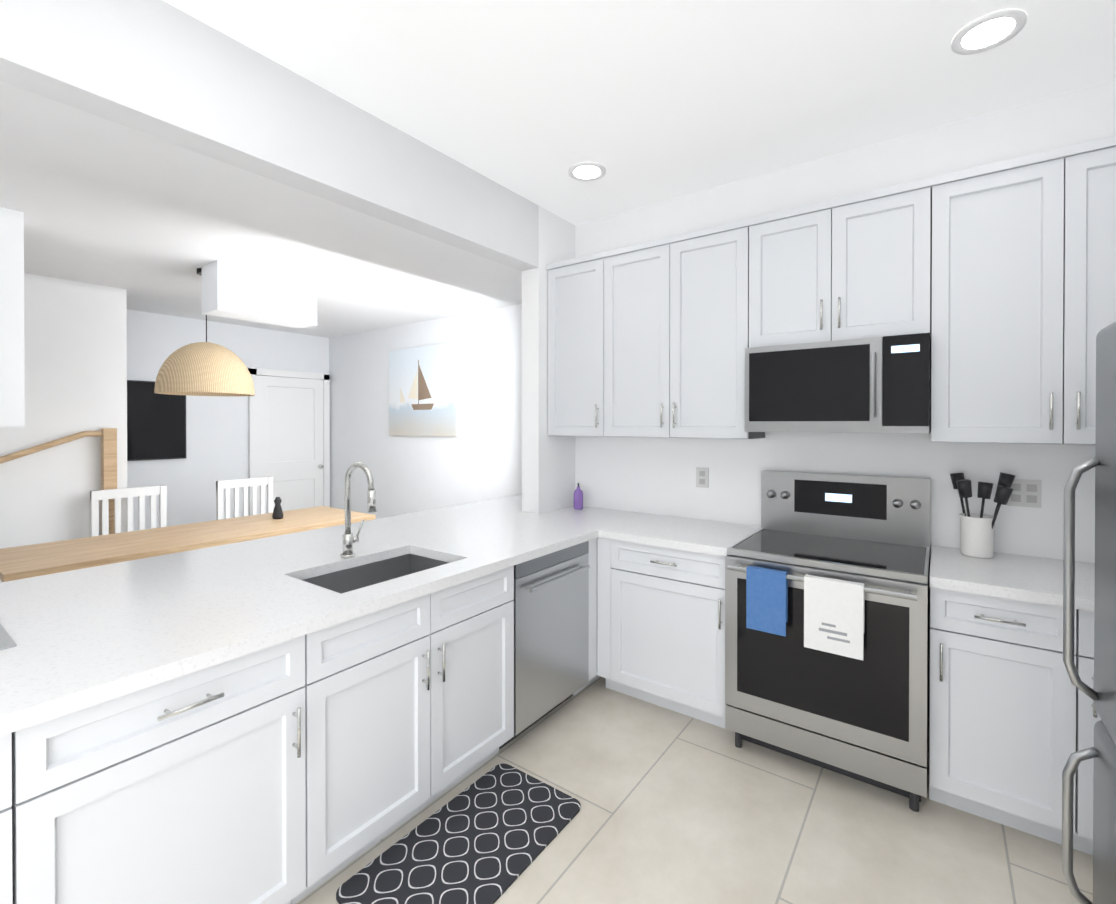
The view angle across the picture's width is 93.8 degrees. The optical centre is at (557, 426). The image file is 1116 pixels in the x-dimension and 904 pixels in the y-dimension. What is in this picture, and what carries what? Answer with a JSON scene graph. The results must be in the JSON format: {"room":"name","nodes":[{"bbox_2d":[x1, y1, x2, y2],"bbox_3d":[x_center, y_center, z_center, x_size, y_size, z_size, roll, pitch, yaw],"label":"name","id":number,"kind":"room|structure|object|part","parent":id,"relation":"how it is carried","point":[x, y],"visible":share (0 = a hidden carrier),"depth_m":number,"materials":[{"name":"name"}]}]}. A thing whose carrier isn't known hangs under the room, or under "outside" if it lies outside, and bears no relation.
{"room":"kitchen","nodes":[
{"label":"kitchen","id":0,"kind":"room"},
{"bbox_2d":[0,273,126,582],"bbox_3d":[-4.577,0.030,2.659,0.100,2.897,3.770,0,0,36],"label":"wall","id":1,"kind":"structure","parent":0,"point":[75,340],"depth_m":3.85,"materials":[{"name":"paint"}]},
{"bbox_2d":[0,428,116,534],"bbox_3d":[-3.698,0.743,3.664,0.080,1.460,0.938,0,0,36],"label":"stair handrail","id":2,"kind":"object","parent":1,"relation":"attached to","point":[108,436],"visible":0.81,"depth_m":3.97,"materials":[{"name":"brown wood"}]},
{"bbox_2d":[127,310,328,530],"bbox_3d":[-4.646,0.022,4.091,0.100,2.897,6.000,0,0,36],"label":"wall","id":3,"kind":"structure","parent":0,"point":[216,438],"depth_m":5.38,"materials":[{"name":"paint"}]},
{"bbox_2d":[127,380,185,460],"bbox_3d":[-4.110,-0.058,4.702,0.042,0.750,1.300,0,0,36],"label":"tv","id":4,"kind":"object","parent":3,"relation":"attached to","point":[156,426],"visible":0.28,"depth_m":5.00,"materials":[{"name":"black plastic"}]},
{"bbox_2d":[248,367,329,515],"bbox_3d":[-3.104,0.404,6.080,0.045,2.110,0.920,0,0,36],"label":"door leaf","id":5,"kind":"structure","parent":3,"relation":"in","point":[289,435],"depth_m":6.07,"materials":[{"name":"white wood"}]},
{"bbox_2d":[0,81,521,337],"bbox_3d":[-3.047,-1.108,2.978,3.988,0.050,6.100,0,0,36],"label":"ceiling","id":6,"kind":"structure","parent":0,"point":[149,223],"depth_m":2.94,"materials":[{"name":"paint"}]},
{"bbox_2d":[0,207,24,426],"bbox_3d":[-3.127,-0.539,2.285,0.280,1.080,1.080,0,0,36],"label":"wall cabinet","id":7,"kind":"object","parent":6,"relation":"attached to","point":[12,382],"visible":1,"depth_m":2.60,"materials":[{"name":"paint"}]},
{"bbox_2d":[154,268,254,395],"bbox_3d":[-2.442,-0.657,3.629,0.580,0.860,0.580,0,0,36],"label":"pendant lamp","id":8,"kind":"object","parent":6,"relation":"hanging from","point":[206,368],"visible":0.94,"depth_m":3.44,"materials":[{"name":"wicker"}]},
{"bbox_3d":[-2.442,-0.837,3.628,0.110,0.500,0.110,0,0,36],"label":"cord","id":9,"kind":"part","parent":8,"relation":"part of","materials":[{"name":"black plastic"}]},
{"bbox_2d":[201,260,316,328],"bbox_3d":[-2.121,-0.928,3.746,0.260,0.320,0.670,0,0,36],"label":"ceiling bulkhead","id":10,"kind":"object","parent":6,"relation":"attached to","point":[236,291],"visible":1,"depth_m":3.61,"materials":[{"name":"paint"}]},
{"bbox_2d":[0,0,538,270],"bbox_3d":[-1.680,-1.213,1.348,0.142,0.397,5.080,0,0,36],"label":"header beam","id":11,"kind":"structure","parent":0,"point":[162,70],"depth_m":1.95,"materials":[{"name":"paint"}]},
{"bbox_2d":[329,304,521,518],"bbox_3d":[-1.278,0.014,5.408,3.988,2.897,0.100,0,0,36],"label":"wall","id":12,"kind":"structure","parent":0,"point":[479,459],"depth_m":5.34,"materials":[{"name":"paint"}]},
{"bbox_2d":[389,342,458,436],"bbox_3d":[-1.412,-0.367,5.416,1.060,0.920,0.038,0,0,36],"label":"framed picture","id":13,"kind":"object","parent":12,"relation":"attached to","point":[424,391],"visible":1,"depth_m":5.36,"materials":[{"name":"fabric"}]},
{"bbox_2d":[522,206,574,513],"bbox_3d":[-0.058,0.025,3.577,0.142,2.897,0.420,0,0,36],"label":"wall","id":14,"kind":"structure","parent":0,"point":[548,473],"depth_m":3.42,"materials":[{"name":"paint"}]},
{"bbox_2d":[162,0,1115,225],"bbox_3d":[-0.099,-1.433,0.825,3.312,0.050,6.100,0,0,36],"label":"ceiling","id":15,"kind":"structure","parent":0,"point":[644,103],"depth_m":2.09,"materials":[{"name":"paint"}]},
{"bbox_2d":[568,162,605,180],"bbox_3d":[0.161,-1.415,2.901,0.210,0.010,0.210,0,0,36],"label":"recessed light","id":16,"kind":"object","parent":15,"relation":"in","point":[587,171],"visible":1,"depth_m":2.89,"materials":[{"name":"white plastic"}]},
{"bbox_2d":[951,9,1026,54],"bbox_3d":[1.539,-1.409,1.871,0.210,0.010,0.210,0,0,36],"label":"recessed light","id":17,"kind":"object","parent":15,"relation":"in","point":[988,31],"visible":1,"depth_m":1.86,"materials":[{"name":"white plastic"}]},
{"bbox_2d":[295,677,1092,903],"bbox_3d":[-1.709,1.507,2.017,7.300,0.050,6.100,0,0,36],"label":"floor","id":18,"kind":"structure","parent":0,"point":[678,808],"depth_m":1.91,"materials":[{"name":"tile"}]},
{"bbox_2d":[0,729,27,903],"bbox_3d":[-1.533,1.051,0.962,0.555,0.876,0.670,0,0,36],"label":"base cabinet","id":19,"kind":"object","parent":18,"relation":"on","point":[13,748],"depth_m":1.07,"materials":[{"name":"white wood"}]},
{"bbox_2d":[0,495,647,735],"bbox_3d":[-1.007,0.586,2.240,1.265,0.040,4.697,0,0,36],"label":"countertop","id":20,"kind":"structure","parent":19,"relation":"on","point":[90,637],"depth_m":1.76,"materials":[{"name":"stone"}]},
{"bbox_2d":[0,624,16,649],"bbox_3d":[-1.701,0.568,1.294,0.400,0.005,0.450,0,0,36],"label":"drying mat","id":21,"kind":"object","parent":20,"relation":"on","point":[6,641],"visible":1,"depth_m":1.38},
{"bbox_2d":[340,462,376,558],"bbox_3d":[-0.832,0.357,2.243,0.228,0.417,0.110,0,0,36],"label":"faucet","id":22,"kind":"object","parent":20,"relation":"on","point":[349,539],"visible":1,"depth_m":2.25,"materials":[{"name":"silver metal"}]},
{"bbox_2d":[302,554,448,593],"bbox_3d":[-0.723,0.705,2.138,0.431,0.193,0.631,0,0,36],"label":"sink","id":23,"kind":"object","parent":20,"relation":"in","point":[353,578],"visible":0.08,"depth_m":2.34,"materials":[{"name":"silver metal"}]},
{"bbox_2d":[574,483,582,508],"bbox_3d":[0.138,0.468,3.557,0.066,0.179,0.070,0,0,36],"label":"soap bottle","id":24,"kind":"object","parent":20,"relation":"on","point":[578,498],"visible":1,"depth_m":3.53,"materials":[{"name":"purple plastic"}]},
{"bbox_2d":[90,485,166,536],"bbox_3d":[-3.136,0.971,3.910,0.440,1.000,0.460,0,0,36],"label":"chair","id":25,"kind":"object","parent":18,"relation":"on","point":[116,495],"visible":0.48,"depth_m":4.01,"materials":[{"name":"white wood"}]},
{"bbox_2d":[24,630,319,903],"bbox_3d":[-1.150,1.048,1.487,0.555,0.876,0.628,0,0,36],"label":"base cabinet","id":26,"kind":"object","parent":18,"relation":"on","point":[294,770],"depth_m":1.32,"materials":[{"name":"white wood"}]},
{"bbox_2d":[0,506,375,581],"bbox_3d":[-2.431,1.098,3.655,0.800,0.750,2.100,0,0,36],"label":"dining table","id":27,"kind":"object","parent":18,"relation":"on","point":[26,561],"visible":0.56,"depth_m":3.31,"materials":[{"name":"brown wood"}]},
{"bbox_2d":[272,497,283,518],"bbox_3d":[-2.200,0.635,4.104,0.078,0.170,0.080,0,0,36],"label":"figurine","id":28,"kind":"object","parent":27,"relation":"on","point":[277,512],"visible":1,"depth_m":4.08,"materials":[{"name":"black plastic"}]},
{"bbox_2d":[216,477,272,519],"bbox_3d":[-2.647,0.968,4.580,0.440,1.000,0.460,0,0,36],"label":"chair","id":29,"kind":"object","parent":18,"relation":"on","point":[245,484],"visible":0.4,"depth_m":4.68,"materials":[{"name":"white wood"}]},
{"bbox_2d":[336,763,580,903],"bbox_3d":[-0.307,1.478,1.847,0.435,0.009,0.800,0,0,36],"label":"rug","id":30,"kind":"object","parent":18,"relation":"on","point":[488,837],"visible":1,"depth_m":1.83,"materials":[{"name":"black fabric"}]},
{"bbox_2d":[499,541,589,749],"bbox_3d":[-0.220,1.044,2.719,0.605,0.868,0.599,0,0,36],"label":"dishwasher","id":31,"kind":"object","parent":18,"relation":"on","point":[551,631],"visible":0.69,"depth_m":2.53,"materials":[{"name":"silver metal"}]},
{"bbox_2d":[508,538,599,695],"bbox_3d":[0.145,1.038,3.260,0.555,0.876,0.694,0,0,36],"label":"base cabinet","id":32,"kind":"object","parent":18,"relation":"on","point":[593,676],"depth_m":2.84,"materials":[{"name":"white wood"}]},
{"bbox_2d":[597,537,733,731],"bbox_3d":[0.690,1.040,2.916,0.729,0.875,0.609,0,0,36],"label":"base cabinet","id":33,"kind":"object","parent":18,"relation":"on","point":[661,610],"depth_m":2.67,"materials":[{"name":"white wood"}]},
{"bbox_2d":[596,514,760,555],"bbox_3d":[0.686,0.582,2.886,0.704,0.040,0.657,0,0,36],"label":"countertop","id":34,"kind":"structure","parent":33,"relation":"on","point":[688,534],"depth_m":2.80,"materials":[{"name":"stone"}]},
{"bbox_2d":[725,470,929,811],"bbox_3d":[1.250,0.862,2.414,0.754,1.235,0.755,0,0,36],"label":"range","id":35,"kind":"object","parent":18,"relation":"on","point":[827,614],"visible":1,"depth_m":2.20,"materials":[{"name":"silver metal"}]},
{"bbox_2d":[746,566,787,636],"bbox_3d":[0.892,0.740,2.231,0.160,0.262,0.036,0,0,36],"label":"towel","id":36,"kind":"object","parent":35,"relation":"hanging from","point":[766,589],"depth_m":2.21,"materials":[{"name":"blue fabric"}]},
{"bbox_2d":[804,574,864,659],"bbox_3d":[1.098,0.753,2.081,0.210,0.288,0.036,0,0,36],"label":"towel","id":37,"kind":"object","parent":35,"relation":"hanging from","point":[834,609],"depth_m":2.06,"materials":[{"name":"white fabric"}]},
{"bbox_2d":[929,587,1100,854],"bbox_3d":[2.051,1.045,1.922,1.110,0.875,0.609,0,0,36],"label":"base cabinet","id":38,"kind":"object","parent":18,"relation":"on","point":[1014,717],"depth_m":1.88,"materials":[{"name":"white wood"}]},
{"bbox_2d":[930,545,1094,611],"bbox_3d":[2.045,0.588,1.910,1.110,0.040,0.632,0,0,36],"label":"countertop","id":39,"kind":"structure","parent":38,"relation":"on","point":[1003,575],"depth_m":1.98,"materials":[{"name":"stone"}]},
{"bbox_2d":[950,472,1014,558],"bbox_3d":[1.853,0.381,2.282,0.226,0.368,0.189,0,0,36],"label":"utensil crock","id":40,"kind":"object","parent":39,"relation":"on","point":[977,533],"visible":1,"depth_m":2.25,"materials":[{"name":"ceramic"}]},
{"bbox_2d":[1062,321,1115,903],"bbox_3d":[1.457,0.614,0.852,0.812,1.750,0.900,0,0,36],"label":"fridge","id":41,"kind":"object","parent":18,"relation":"on","point":[1102,751],"visible":1,"depth_m":1.33,"materials":[{"name":"silver metal"}]},
{"bbox_2d":[575,79,1115,562],"bbox_3d":[1.493,0.028,3.014,3.312,2.897,0.500,0,0,36],"label":"wall","id":42,"kind":"structure","parent":0,"point":[639,475],"depth_m":2.66,"materials":[{"name":"paint"}]},
{"bbox_2d":[546,252,601,436],"bbox_3d":[0.201,-0.503,3.438,0.430,1.122,0.327,0,0,36],"label":"upper cabinet","id":43,"kind":"object","parent":42,"relation":"attached to","point":[574,284],"depth_m":3.31,"materials":[{"name":"white wood"}]},
{"bbox_2d":[602,218,764,438],"bbox_3d":[0.722,-0.501,3.058,0.860,1.122,0.327,0,0,36],"label":"upper cabinet","id":44,"kind":"object","parent":42,"relation":"attached to","point":[676,308],"depth_m":2.90,"materials":[{"name":"white wood"}]},
{"bbox_2d":[696,467,708,487],"bbox_3d":[0.871,0.306,3.154,0.075,0.120,0.008,0,0,36],"label":"electrical outlet","id":45,"kind":"object","parent":42,"relation":"attached to","point":[702,477],"visible":1,"depth_m":3.15,"materials":[{"name":"white plastic"}]},
{"bbox_2d":[750,176,933,347],"bbox_3d":[1.377,-0.730,2.579,0.758,0.659,0.327,0,0,36],"label":"upper cabinet","id":46,"kind":"object","parent":42,"relation":"attached to","point":[860,265],"depth_m":2.41,"materials":[{"name":"white wood"}]},
{"bbox_2d":[744,333,930,432],"bbox_3d":[1.345,-0.184,2.538,0.754,0.419,0.435,0,0,36],"label":"microwave","id":47,"kind":"object","parent":46,"relation":"attached to","point":[873,385],"visible":1,"depth_m":2.36,"materials":[{"name":"silver metal"}]},
{"bbox_2d":[930,135,1115,444],"bbox_3d":[2.016,-0.496,2.113,0.821,1.122,0.327,0,0,36],"label":"upper cabinet","id":48,"kind":"object","parent":42,"relation":"attached to","point":[996,281],"depth_m":2.06,"materials":[{"name":"white wood"}]},
{"bbox_2d":[1006,479,1041,507],"bbox_3d":[2.046,0.290,2.296,0.115,0.120,0.008,0,0,36],"label":"electrical outlet","id":49,"kind":"object","parent":42,"relation":"attached to","point":[1026,492],"visible":0.9,"depth_m":2.29,"materials":[{"name":"white plastic"}]},
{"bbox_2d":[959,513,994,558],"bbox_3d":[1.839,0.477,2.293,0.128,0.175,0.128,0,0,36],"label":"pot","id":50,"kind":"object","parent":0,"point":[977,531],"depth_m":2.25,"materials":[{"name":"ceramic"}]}
]}

